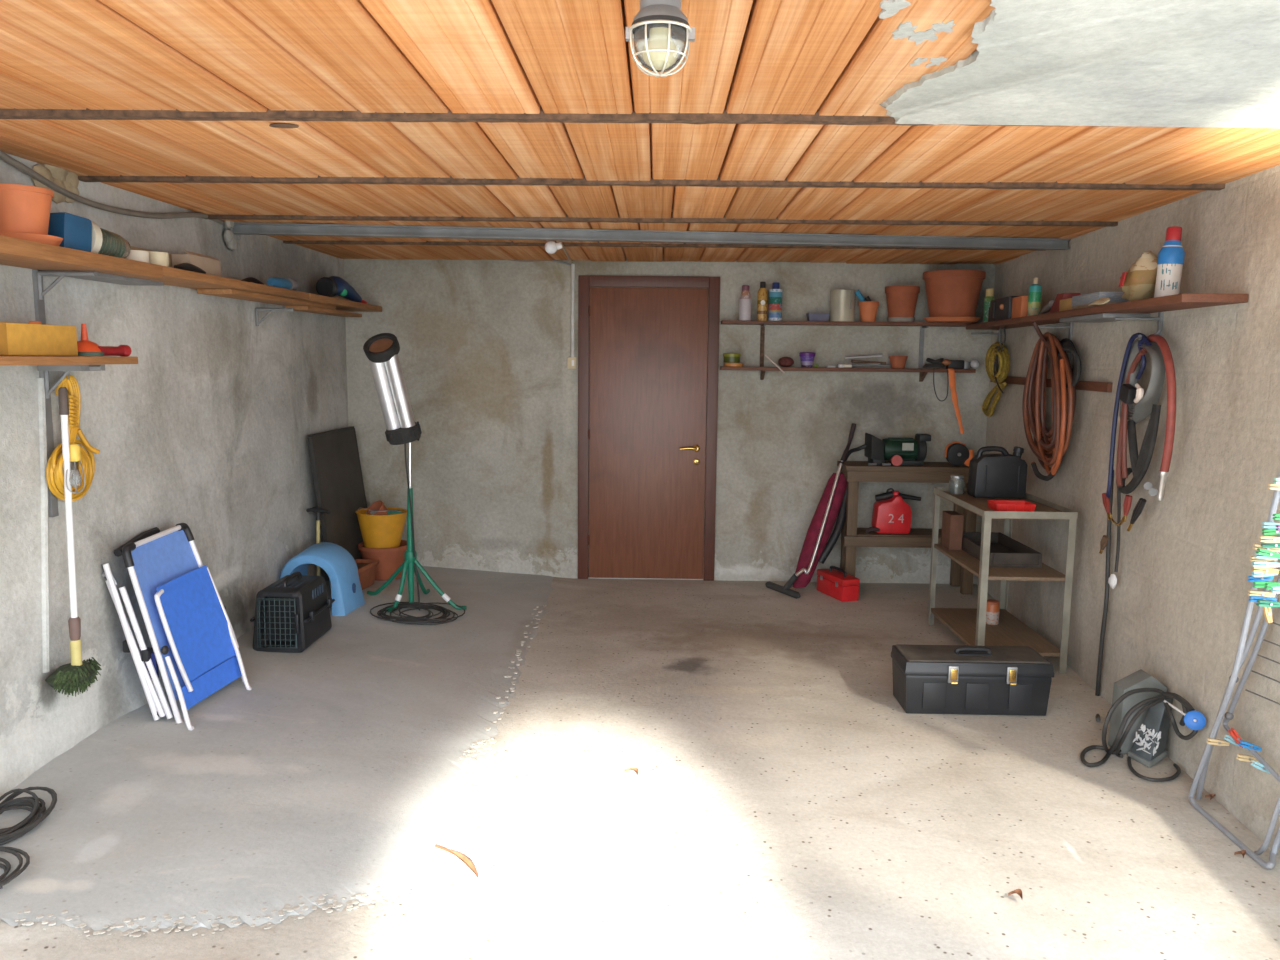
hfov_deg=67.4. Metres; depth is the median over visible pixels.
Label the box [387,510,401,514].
glove
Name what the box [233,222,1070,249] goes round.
steel beam
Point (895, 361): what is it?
flower pot
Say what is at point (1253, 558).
peg
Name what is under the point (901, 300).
flower pot
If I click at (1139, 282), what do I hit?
bag
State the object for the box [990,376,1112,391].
batten
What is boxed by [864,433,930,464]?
grinder
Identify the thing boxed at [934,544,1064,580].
shelf
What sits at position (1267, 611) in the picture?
peg
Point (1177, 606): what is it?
wall
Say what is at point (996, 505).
tray
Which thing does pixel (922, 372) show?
wall shelf
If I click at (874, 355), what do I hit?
metal bar
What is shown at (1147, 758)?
tray
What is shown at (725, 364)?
tin
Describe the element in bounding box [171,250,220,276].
box
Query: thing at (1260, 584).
peg
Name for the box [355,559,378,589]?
planter box
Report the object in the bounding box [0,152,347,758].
wall
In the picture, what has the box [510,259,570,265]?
cable
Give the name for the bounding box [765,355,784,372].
rod
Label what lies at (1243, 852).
dry leaf
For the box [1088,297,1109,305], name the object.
glove
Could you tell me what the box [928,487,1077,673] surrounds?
metal rack
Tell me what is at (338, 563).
arch
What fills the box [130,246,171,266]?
carton
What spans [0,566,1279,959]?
floor
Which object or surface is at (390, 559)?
flower pot
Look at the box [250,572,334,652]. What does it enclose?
pet carrier
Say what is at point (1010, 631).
shelf
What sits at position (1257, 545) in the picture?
peg
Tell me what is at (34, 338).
box
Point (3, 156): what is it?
cable
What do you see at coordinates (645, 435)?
door
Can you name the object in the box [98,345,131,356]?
torch
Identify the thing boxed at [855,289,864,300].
scraper
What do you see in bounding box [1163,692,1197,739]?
cable
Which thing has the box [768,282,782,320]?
spray can
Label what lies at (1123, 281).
print
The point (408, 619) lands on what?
cable coil
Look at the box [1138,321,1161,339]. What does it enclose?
wall hook
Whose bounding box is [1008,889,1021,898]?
dry leaf
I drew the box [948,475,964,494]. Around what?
glass jar
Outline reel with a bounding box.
[945,442,973,466]
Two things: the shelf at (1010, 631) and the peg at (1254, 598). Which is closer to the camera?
the peg at (1254, 598)
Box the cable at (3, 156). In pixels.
[0,150,223,223]
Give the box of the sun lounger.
[102,523,251,729]
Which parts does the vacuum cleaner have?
handle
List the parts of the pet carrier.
wire door, carry handle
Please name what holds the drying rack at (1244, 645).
on the floor
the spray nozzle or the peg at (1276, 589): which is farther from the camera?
the spray nozzle
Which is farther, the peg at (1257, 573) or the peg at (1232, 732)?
the peg at (1232, 732)
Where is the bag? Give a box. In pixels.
[1119,252,1157,300]
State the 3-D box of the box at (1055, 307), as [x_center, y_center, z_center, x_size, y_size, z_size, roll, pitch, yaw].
[2.132,-0.879,4.789,0.118,0.095,0.178,1,7,5]
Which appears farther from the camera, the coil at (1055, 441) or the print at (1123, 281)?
the coil at (1055, 441)
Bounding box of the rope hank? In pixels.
[982,327,1009,416]
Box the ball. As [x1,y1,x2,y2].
[778,357,793,366]
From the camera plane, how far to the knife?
3.95 m
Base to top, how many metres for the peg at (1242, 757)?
0.026 m
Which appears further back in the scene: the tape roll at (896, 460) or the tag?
the tape roll at (896, 460)
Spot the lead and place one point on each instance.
(1113, 581)
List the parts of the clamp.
white rod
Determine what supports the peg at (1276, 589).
attached to the drying rack at (1244, 645)
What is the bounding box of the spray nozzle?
[266,277,297,290]
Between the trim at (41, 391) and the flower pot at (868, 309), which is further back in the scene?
the flower pot at (868, 309)
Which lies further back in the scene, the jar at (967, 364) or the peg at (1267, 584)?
the jar at (967, 364)
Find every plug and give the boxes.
[844,364,851,367]
[1119,384,1136,403]
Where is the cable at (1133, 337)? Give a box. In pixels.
[1106,333,1150,498]
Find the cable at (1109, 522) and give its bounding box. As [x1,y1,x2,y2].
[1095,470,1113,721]
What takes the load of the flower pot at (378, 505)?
in the bucket
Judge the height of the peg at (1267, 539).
0.019 m
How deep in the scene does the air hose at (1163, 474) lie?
3.72 m
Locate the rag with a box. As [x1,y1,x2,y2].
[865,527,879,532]
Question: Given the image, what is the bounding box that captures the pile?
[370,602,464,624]
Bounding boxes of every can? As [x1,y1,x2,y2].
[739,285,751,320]
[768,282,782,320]
[830,289,854,321]
[871,488,920,533]
[967,446,1026,497]
[986,599,999,624]
[1154,226,1184,297]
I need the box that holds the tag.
[1134,383,1143,402]
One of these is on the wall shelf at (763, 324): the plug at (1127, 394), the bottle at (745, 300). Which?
the bottle at (745, 300)
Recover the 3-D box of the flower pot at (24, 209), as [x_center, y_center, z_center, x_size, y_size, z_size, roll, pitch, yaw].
[-1.970,-0.834,3.050,0.230,0.177,0.230,1,7,1]
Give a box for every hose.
[1116,348,1147,486]
[1120,338,1165,423]
[1144,334,1175,500]
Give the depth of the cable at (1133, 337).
4.20 m
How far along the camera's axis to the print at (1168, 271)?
3.67 m
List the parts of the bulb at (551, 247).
bulb, bracket arm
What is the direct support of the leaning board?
on the floor
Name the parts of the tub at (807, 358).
tub lid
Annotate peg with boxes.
[1206,738,1229,745]
[1224,735,1243,748]
[1228,728,1242,747]
[1236,754,1258,761]
[1238,740,1261,750]
[1248,575,1272,581]
[1248,590,1275,596]
[1249,596,1276,602]
[1250,555,1276,561]
[1251,760,1269,773]
[1252,561,1279,567]
[1252,566,1278,573]
[1252,571,1277,576]
[1253,544,1279,551]
[1253,581,1279,587]
[1254,552,1278,558]
[1256,548,1279,558]
[1256,600,1279,606]
[1259,536,1279,542]
[1261,542,1279,547]
[1262,522,1279,528]
[1262,528,1279,534]
[1263,607,1272,622]
[1264,583,1279,589]
[1267,483,1279,489]
[1271,586,1279,593]
[1272,513,1279,519]
[1274,477,1279,483]
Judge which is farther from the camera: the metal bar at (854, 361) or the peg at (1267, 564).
the metal bar at (854, 361)
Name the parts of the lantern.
clear globe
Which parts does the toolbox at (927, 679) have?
moulded panel, latch plate, lid, box lid, carry handle, moulded panel, latch plate, moulded panel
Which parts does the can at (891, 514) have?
handle, spout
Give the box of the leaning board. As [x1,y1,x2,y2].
[308,426,366,587]
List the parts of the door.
handle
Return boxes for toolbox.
[817,566,859,601]
[891,644,1053,715]
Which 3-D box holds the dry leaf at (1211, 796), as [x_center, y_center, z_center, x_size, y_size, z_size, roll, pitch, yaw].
[2.062,1.143,3.464,0.032,0.015,0.024,1,7,1]
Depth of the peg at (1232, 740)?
3.25 m
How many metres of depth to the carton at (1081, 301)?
4.34 m
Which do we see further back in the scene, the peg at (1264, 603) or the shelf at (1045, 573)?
the shelf at (1045, 573)
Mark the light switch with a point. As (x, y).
(571, 361)
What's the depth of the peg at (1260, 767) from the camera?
3.08 m
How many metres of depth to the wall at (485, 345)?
6.71 m
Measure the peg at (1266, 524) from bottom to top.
0.019 m
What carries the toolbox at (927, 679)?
on the floor
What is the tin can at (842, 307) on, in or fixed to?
on the wall shelf at (763, 324)
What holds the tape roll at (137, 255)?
on the wall shelf at (44, 259)
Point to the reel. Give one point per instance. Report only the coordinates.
(956, 453)
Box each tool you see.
[306,507,329,575]
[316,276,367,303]
[1040,300,1053,313]
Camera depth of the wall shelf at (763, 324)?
6.46 m
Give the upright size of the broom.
1.106 m
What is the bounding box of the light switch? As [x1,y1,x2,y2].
[567,264,576,368]
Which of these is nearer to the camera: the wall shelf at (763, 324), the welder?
the welder
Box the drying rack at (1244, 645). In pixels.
[1188,469,1279,868]
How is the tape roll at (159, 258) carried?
on the wall shelf at (44, 259)
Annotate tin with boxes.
[723,353,740,362]
[724,363,742,366]
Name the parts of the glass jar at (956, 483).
jar lid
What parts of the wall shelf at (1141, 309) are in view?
dark hose coil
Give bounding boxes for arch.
[279,542,364,615]
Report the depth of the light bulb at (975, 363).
6.52 m
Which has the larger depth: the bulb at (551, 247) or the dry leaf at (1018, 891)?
the bulb at (551, 247)
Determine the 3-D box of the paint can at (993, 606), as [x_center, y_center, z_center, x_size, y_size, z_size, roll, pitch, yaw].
[1.980,0.742,5.402,0.080,0.130,0.079,1,7,1]
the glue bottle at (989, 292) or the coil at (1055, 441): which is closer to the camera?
the coil at (1055, 441)
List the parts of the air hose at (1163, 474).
valve knob, valve knob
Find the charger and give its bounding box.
[946,360,963,368]
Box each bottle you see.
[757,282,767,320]
[983,288,994,321]
[1027,278,1041,315]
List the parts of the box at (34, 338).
box panel, orange knob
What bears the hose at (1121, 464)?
hanging from the wall hook
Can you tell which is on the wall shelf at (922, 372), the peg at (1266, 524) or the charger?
the charger
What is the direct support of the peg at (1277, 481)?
attached to the drying rack at (1244, 645)
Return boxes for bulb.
[545,241,572,263]
[970,359,979,368]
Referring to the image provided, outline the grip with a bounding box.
[241,277,263,284]
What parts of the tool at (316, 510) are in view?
handle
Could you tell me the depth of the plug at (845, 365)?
6.51 m
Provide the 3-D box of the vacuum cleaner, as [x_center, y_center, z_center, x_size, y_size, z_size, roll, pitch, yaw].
[1.244,0.188,6.568,0.658,1.139,0.372,-3,8,-27]
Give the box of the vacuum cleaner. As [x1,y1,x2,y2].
[765,423,865,598]
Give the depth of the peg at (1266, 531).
2.92 m
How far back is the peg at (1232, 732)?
3.22 m
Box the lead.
[1099,487,1145,588]
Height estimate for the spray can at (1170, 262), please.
0.277 m
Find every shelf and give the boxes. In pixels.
[0,235,381,516]
[0,356,137,397]
[720,358,975,381]
[721,320,975,367]
[931,608,1059,655]
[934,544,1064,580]
[937,491,1068,519]
[966,294,1247,417]
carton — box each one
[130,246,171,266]
[941,511,962,549]
[1059,292,1127,310]
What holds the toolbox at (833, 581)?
on the floor
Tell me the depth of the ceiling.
2.57 m
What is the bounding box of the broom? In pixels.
[45,387,101,696]
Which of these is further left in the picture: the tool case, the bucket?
the bucket
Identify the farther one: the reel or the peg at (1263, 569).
the reel
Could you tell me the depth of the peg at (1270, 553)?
2.92 m
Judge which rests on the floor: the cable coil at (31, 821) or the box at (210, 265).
the cable coil at (31, 821)
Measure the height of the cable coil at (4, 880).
0.054 m
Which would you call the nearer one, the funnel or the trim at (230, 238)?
the funnel
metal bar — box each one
[845,354,881,358]
[851,360,885,364]
[852,363,879,366]
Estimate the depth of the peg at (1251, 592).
2.96 m
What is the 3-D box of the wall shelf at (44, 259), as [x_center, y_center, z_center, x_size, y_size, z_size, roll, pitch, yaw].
[-1.959,-0.439,4.305,0.269,0.920,4.780,1,7,1]
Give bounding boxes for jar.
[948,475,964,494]
[964,361,970,368]
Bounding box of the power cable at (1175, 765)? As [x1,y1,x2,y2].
[1127,756,1180,781]
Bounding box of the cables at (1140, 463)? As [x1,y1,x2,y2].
[1116,405,1160,493]
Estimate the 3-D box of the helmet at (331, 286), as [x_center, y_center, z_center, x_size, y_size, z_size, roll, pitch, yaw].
[-1.874,-1.222,6.198,0.126,0.150,0.768,1,7,6]
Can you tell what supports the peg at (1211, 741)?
attached to the drying rack at (1244, 645)
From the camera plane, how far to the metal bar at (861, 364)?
6.55 m
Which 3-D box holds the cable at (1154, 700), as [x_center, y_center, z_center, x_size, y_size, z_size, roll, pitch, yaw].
[1.886,0.962,3.798,0.324,0.317,0.228,-3,8,-23]
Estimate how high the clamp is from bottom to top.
0.070 m
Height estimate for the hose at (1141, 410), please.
0.381 m
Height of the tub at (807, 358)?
0.102 m
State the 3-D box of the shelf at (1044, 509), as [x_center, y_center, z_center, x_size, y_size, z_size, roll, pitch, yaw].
[1.952,0.132,5.214,0.443,0.018,0.868,1,7,1]
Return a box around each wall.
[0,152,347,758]
[344,255,995,583]
[978,165,1279,856]
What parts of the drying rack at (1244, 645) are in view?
frame, wing frame, frame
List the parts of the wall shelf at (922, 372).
cable coil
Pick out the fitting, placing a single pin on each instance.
(946, 361)
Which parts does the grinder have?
motor, rating plate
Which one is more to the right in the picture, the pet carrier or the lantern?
the pet carrier
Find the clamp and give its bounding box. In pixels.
[1163,700,1205,729]
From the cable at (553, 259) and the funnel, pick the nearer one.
the funnel
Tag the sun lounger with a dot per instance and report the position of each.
(194, 643)
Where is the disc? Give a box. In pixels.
[78,352,103,355]
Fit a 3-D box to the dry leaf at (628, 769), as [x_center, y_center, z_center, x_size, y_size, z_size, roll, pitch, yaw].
[-0.023,1.100,3.632,0.065,0.015,0.030,7,10,40]
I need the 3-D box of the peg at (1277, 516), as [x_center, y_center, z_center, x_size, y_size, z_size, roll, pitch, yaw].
[1.934,0.110,2.873,0.076,0.019,0.017,1,7,1]
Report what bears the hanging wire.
hanging from the wall shelf at (922, 372)
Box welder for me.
[1108,669,1172,767]
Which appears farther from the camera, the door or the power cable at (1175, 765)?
the door
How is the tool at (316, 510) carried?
on the floor
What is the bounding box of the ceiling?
[0,0,1279,263]
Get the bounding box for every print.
[1119,272,1126,286]
[1160,263,1177,289]
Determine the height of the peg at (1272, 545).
0.019 m
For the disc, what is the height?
0.014 m
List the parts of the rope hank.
hanging cord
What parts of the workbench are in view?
leg, leg, rail, leg, leg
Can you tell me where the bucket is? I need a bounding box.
[355,507,406,547]
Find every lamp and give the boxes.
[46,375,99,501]
[363,333,466,611]
[626,0,694,76]
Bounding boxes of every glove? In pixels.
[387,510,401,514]
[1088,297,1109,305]
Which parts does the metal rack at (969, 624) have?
leg, rail, rail, leg, wooden drawer, leg, rail, rail, leg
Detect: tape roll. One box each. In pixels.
[125,250,149,262]
[148,251,168,266]
[891,455,901,465]
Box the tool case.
[989,296,1018,321]
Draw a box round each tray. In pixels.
[806,313,829,320]
[987,500,1035,511]
[1128,751,1166,767]
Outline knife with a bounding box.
[174,263,205,273]
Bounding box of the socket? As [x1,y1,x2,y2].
[70,640,81,665]
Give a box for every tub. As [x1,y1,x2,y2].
[799,352,814,366]
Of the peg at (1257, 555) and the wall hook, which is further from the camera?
the wall hook
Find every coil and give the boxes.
[0,786,56,845]
[0,846,29,888]
[1022,321,1075,480]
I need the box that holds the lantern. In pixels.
[48,212,130,257]
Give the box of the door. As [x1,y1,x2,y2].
[578,275,719,580]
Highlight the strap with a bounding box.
[948,368,963,433]
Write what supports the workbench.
on the floor
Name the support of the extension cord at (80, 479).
hanging from the wire hook
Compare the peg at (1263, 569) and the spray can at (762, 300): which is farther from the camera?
the spray can at (762, 300)
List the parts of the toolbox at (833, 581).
handle, box lid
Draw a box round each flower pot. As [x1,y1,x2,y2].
[0,183,62,245]
[358,540,406,580]
[367,500,387,514]
[858,301,878,321]
[885,286,919,321]
[889,356,907,367]
[923,270,985,322]
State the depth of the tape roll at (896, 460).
6.39 m
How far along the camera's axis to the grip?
4.79 m
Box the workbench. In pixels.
[837,461,976,594]
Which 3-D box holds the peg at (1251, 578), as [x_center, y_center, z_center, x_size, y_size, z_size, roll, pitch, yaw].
[1.923,0.305,2.977,0.076,0.020,0.016,0,7,-5]
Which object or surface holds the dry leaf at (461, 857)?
on the floor
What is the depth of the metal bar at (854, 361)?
6.56 m
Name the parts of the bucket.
handle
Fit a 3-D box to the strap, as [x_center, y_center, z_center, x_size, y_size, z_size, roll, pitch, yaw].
[2.133,-0.531,6.478,0.124,0.443,0.029,2,7,11]
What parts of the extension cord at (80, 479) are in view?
lamp bulb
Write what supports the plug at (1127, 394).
hanging from the hose at (1141, 410)
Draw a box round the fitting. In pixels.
[942,359,950,364]
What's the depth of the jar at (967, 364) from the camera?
6.52 m
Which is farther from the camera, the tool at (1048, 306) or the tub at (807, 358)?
the tub at (807, 358)
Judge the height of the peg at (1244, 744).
0.036 m
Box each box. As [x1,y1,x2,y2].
[0,321,77,355]
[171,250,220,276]
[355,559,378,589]
[1011,296,1041,317]
[1049,293,1080,312]
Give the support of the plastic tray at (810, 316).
on the wall shelf at (763, 324)
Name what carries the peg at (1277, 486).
attached to the drying rack at (1244, 645)
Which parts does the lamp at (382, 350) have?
copper dish, leg, leg, green post, leg, leg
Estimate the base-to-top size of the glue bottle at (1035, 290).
0.210 m
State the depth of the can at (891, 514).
6.48 m
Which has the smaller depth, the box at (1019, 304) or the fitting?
the box at (1019, 304)
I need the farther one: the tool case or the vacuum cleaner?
the vacuum cleaner
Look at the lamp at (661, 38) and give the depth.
1.66 m
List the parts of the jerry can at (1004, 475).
handle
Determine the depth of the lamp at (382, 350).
5.58 m
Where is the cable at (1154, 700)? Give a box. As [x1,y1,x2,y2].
[1080,688,1166,766]
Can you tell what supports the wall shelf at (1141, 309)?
attached to the wall at (1177, 606)
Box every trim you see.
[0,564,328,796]
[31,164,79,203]
[38,378,49,672]
[223,221,240,250]
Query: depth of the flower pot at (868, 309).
6.46 m
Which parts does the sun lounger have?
dark rail, head frame, leg, head frame, leg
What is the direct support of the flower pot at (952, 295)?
on the wall shelf at (763, 324)
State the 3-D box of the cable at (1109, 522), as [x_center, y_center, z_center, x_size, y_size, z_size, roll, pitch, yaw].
[2.099,0.531,4.335,0.035,1.138,0.396,4,8,26]
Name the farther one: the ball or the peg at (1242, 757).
the ball
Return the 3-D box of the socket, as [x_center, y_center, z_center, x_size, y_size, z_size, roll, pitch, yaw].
[-2.031,0.633,3.458,0.037,0.122,0.037,1,7,1]
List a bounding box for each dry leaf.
[435,844,477,877]
[625,768,638,774]
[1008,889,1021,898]
[1205,794,1215,799]
[1234,850,1245,857]
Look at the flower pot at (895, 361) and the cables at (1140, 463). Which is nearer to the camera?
the cables at (1140, 463)
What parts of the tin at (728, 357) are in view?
tin lid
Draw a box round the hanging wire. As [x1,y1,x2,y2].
[933,368,948,400]
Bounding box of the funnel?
[77,324,100,351]
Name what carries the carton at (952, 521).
on the metal rack at (969, 624)
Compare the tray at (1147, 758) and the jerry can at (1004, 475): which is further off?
the jerry can at (1004, 475)
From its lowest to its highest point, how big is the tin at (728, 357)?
0.062 m

